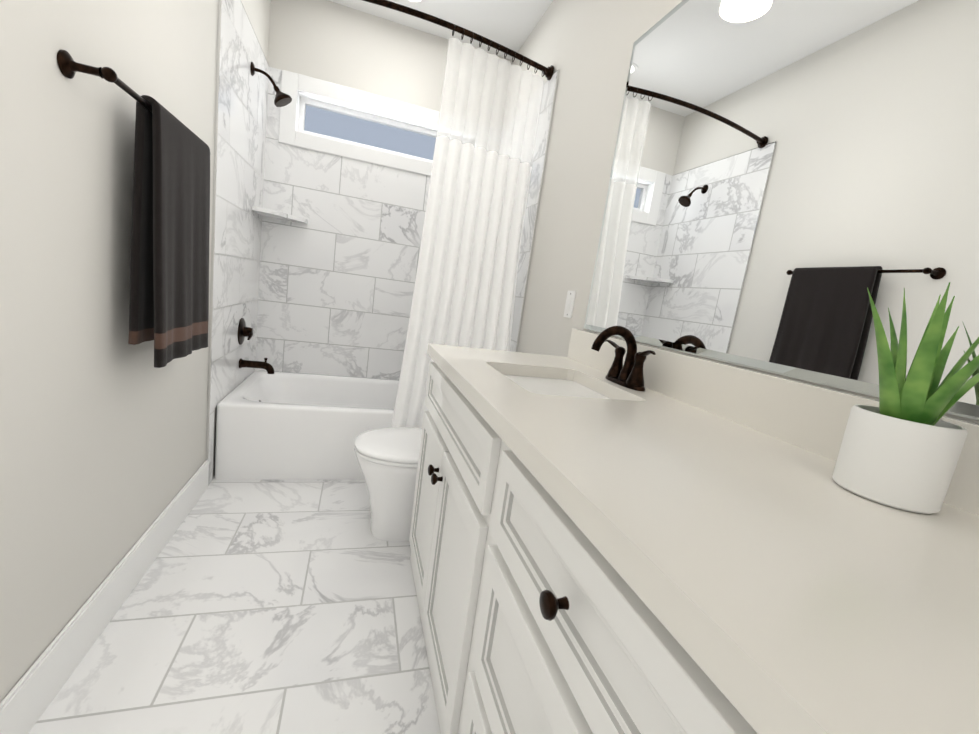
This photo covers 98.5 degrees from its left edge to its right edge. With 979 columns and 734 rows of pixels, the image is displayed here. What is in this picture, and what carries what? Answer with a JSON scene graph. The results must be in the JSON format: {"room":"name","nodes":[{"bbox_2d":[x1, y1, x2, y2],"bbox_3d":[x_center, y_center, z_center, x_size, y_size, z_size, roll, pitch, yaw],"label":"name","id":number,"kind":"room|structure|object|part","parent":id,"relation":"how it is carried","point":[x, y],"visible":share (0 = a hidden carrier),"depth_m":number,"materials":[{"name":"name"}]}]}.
{"room":"bathroom","nodes":[
{"label":"bathroom","id":0,"kind":"room"},
{"bbox_2d":[0,0,270,702],"bbox_3d":[-0.908,-0.506,0.653,0.120,2.740,4.600,5,10,-18],"label":"wall","id":1,"kind":"structure","parent":0,"point":[103,422],"depth_m":1.03,"materials":[{"name":"white paint"}]},
{"bbox_2d":[0,460,208,733],"bbox_3d":[-0.889,0.861,0.452,0.014,0.142,3.430,5,10,-18],"label":"baseboard","id":2,"kind":"structure","parent":1,"relation":"attached to","point":[28,698],"depth_m":1.15,"materials":[{"name":"white paint"}]},
{"bbox_2d":[57,50,209,367],"bbox_3d":[-0.988,-0.384,1.272,0.126,0.716,0.672,5,10,-18],"label":"towel rail","id":3,"kind":"object","parent":1,"relation":"attached to","point":[169,286],"visible":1,"depth_m":1.21,"materials":[{"name":"brown metal"}]},
{"bbox_2d":[128,95,209,367],"bbox_3d":[-0.984,-0.393,1.331,0.084,0.715,0.440,5,10,-18],"label":"towel","id":4,"kind":"object","parent":3,"relation":"hanging from","point":[169,304],"depth_m":1.22,"materials":[{"name":"black fabric"}]},
{"bbox_2d":[205,0,269,484],"bbox_3d":[-1.366,-0.619,2.317,0.012,2.285,0.933,5,10,-18],"label":"wall tile","id":5,"kind":"structure","parent":1,"relation":"attached to","point":[241,98],"depth_m":2.12,"materials":[{"name":"white tile"}]},
{"bbox_2d":[238,318,273,373],"bbox_3d":[-1.359,-0.120,2.478,0.185,0.316,0.170,5,10,-18],"label":"tub faucet","id":6,"kind":"object","parent":5,"relation":"attached to","point":[244,331],"visible":1,"depth_m":2.46,"materials":[{"name":"brown metal"}]},
{"bbox_2d":[250,62,291,106],"bbox_3d":[-1.161,-1.499,2.253,0.198,0.182,0.098,5,10,-18],"label":"shower head","id":7,"kind":"object","parent":5,"relation":"attached to","point":[281,99],"visible":1,"depth_m":2.25},
{"bbox_2d":[362,0,553,427],"bbox_3d":[-0.513,-0.560,2.122,1.499,2.209,0.198,5,10,-18],"label":"shower curtain","id":8,"kind":"object","parent":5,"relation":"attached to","point":[468,259],"visible":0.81,"depth_m":2.17,"materials":[{"name":"white fabric"}]},
{"bbox_2d":[28,474,440,733],"bbox_3d":[-0.325,0.948,1.139,1.760,0.100,4.600,5,10,-18],"label":"floor","id":9,"kind":"structure","parent":0,"point":[269,607],"depth_m":1.30,"materials":[{"name":"tile"}]},
{"bbox_2d":[215,370,398,479],"bbox_3d":[-0.791,0.356,2.737,1.499,0.400,0.840,5,10,-18],"label":"bathtub","id":10,"kind":"object","parent":9,"relation":"on","point":[277,425],"visible":0.71,"depth_m":2.27,"materials":[{"name":"white ceramic"}]},
{"bbox_2d":[354,427,421,541],"bbox_3d":[-0.200,0.391,2.003,0.848,0.736,0.466,5,10,-18],"label":"toilet","id":11,"kind":"object","parent":9,"relation":"on","point":[387,458],"visible":0.23,"depth_m":1.81,"materials":[{"name":"white ceramic"}]},
{"bbox_2d":[409,350,772,733],"bbox_3d":[0.319,0.628,0.659,0.638,0.859,2.340,5,10,-18],"label":"bathroom vanity","id":12,"kind":"object","parent":9,"relation":"on","point":[531,625],"depth_m":0.63,"materials":[{"name":"white paint"}]},
{"bbox_2d":[428,343,978,733],"bbox_3d":[0.394,0.190,0.586,0.612,0.040,2.376,5,10,-18],"label":"countertop","id":13,"kind":"structure","parent":12,"relation":"on","point":[829,608],"depth_m":0.43,"materials":[{"name":"beige stone"}]},
{"bbox_2d":[505,370,612,397],"bbox_3d":[0.181,0.145,1.239,0.354,0.170,0.434,5,10,-18],"label":"sink","id":14,"kind":"object","parent":13,"relation":"in","point":[555,383],"depth_m":1.37,"materials":[{"name":"white ceramic"}]},
{"bbox_2d":[585,326,664,389],"bbox_3d":[0.374,-0.037,1.260,0.162,0.174,0.249,5,10,-18],"label":"faucet","id":15,"kind":"object","parent":13,"relation":"on","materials":[{"name":"black metal"}]},
{"bbox_2d":[832,282,978,513],"bbox_3d":[0.585,0.044,0.582,0.209,0.298,0.165,5,10,-18],"label":"plant","id":16,"kind":"object","parent":13,"relation":"on","point":[902,445],"visible":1,"depth_m":0.57,"materials":[{"name":"green plant"}]},
{"bbox_2d":[268,0,511,125],"bbox_3d":[-0.770,-0.884,3.004,1.520,2.740,0.120,5,10,-18],"label":"wall","id":17,"kind":"structure","parent":0,"point":[333,42],"depth_m":2.68,"materials":[{"name":"white paint"}]},
{"bbox_2d":[255,67,430,379],"bbox_3d":[-0.757,-0.833,2.949,1.500,1.902,0.010,5,10,-18],"label":"wall tile","id":18,"kind":"structure","parent":17,"relation":"attached to","point":[337,274],"depth_m":2.88,"materials":[{"name":"white tile"}]},
{"bbox_2d":[252,206,307,223],"bbox_3d":[-1.288,-0.940,2.615,0.270,0.025,0.270,5,10,-18],"label":"corner shelf","id":19,"kind":"object","parent":18,"relation":"attached to","point":[265,212],"visible":1,"depth_m":2.59,"materials":[{"name":"stone"}]},
{"bbox_2d":[278,70,438,175],"bbox_3d":[-0.668,-1.569,2.869,1.354,0.420,0.120,5,10,-18],"label":"window","id":20,"kind":"structure","parent":17,"relation":"in","point":[292,84],"depth_m":2.76,"materials":[{"name":"white paint"}]},
{"bbox_3d":[-0.680,-1.574,2.906,1.098,0.163,0.004,5,10,-18],"label":"glass","id":21,"kind":"part","parent":20,"relation":"part of","materials":[{"name":"blue glass"}]},
{"bbox_2d":[329,0,552,59],"bbox_3d":[0.065,-1.826,0.669,1.760,0.100,4.600,5,10,-18],"label":"ceiling","id":22,"kind":"structure","parent":0,"point":[511,24],"depth_m":2.58,"materials":[{"name":"white paint"}]},
{"bbox_2d":[405,0,425,4],"bbox_3d":[-0.443,-2.138,2.422,0.164,0.007,0.164,5,10,-18],"label":"recessed light","id":23,"kind":"object","parent":22,"relation":"in","point":[417,2],"visible":1,"depth_m":2.48,"materials":[{"name":"white plastic"}]},
{"bbox_2d":[511,0,978,423],"bbox_3d":[0.648,-0.372,1.155,0.120,2.740,4.600,5,10,-18],"label":"wall","id":24,"kind":"structure","parent":0,"point":[585,47],"depth_m":1.90,"materials":[{"name":"white paint"}]},
{"bbox_2d":[510,69,559,351],"bbox_3d":[0.064,-0.496,2.779,0.012,2.285,0.933,5,10,-18],"label":"wall tile","id":25,"kind":"structure","parent":24,"relation":"attached to","point":[538,167],"depth_m":2.33,"materials":[{"name":"white tile"}]},
{"bbox_2d":[563,291,575,317],"bbox_3d":[0.348,-0.274,1.842,0.010,0.116,0.070,5,10,-18],"label":"electrical outlet","id":26,"kind":"object","parent":24,"relation":"attached to","point":[569,305],"visible":1,"depth_m":1.83,"materials":[{"name":"white plastic"}]},
{"bbox_2d":[565,328,978,513],"bbox_3d":[0.685,0.135,0.663,0.021,0.124,2.376,5,10,-18],"label":"backsplash","id":27,"kind":"structure","parent":24,"relation":"attached to","point":[814,417],"depth_m":0.89,"materials":[{"name":"beige stone"}]},
{"bbox_2d":[584,0,978,420],"bbox_3d":[0.783,-0.438,0.539,0.007,1.053,2.314,5,10,-18],"label":"mirror","id":28,"kind":"object","parent":24,"relation":"attached to","point":[791,182],"visible":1,"depth_m":0.90,"materials":[{"name":"clear glass"}]}
]}

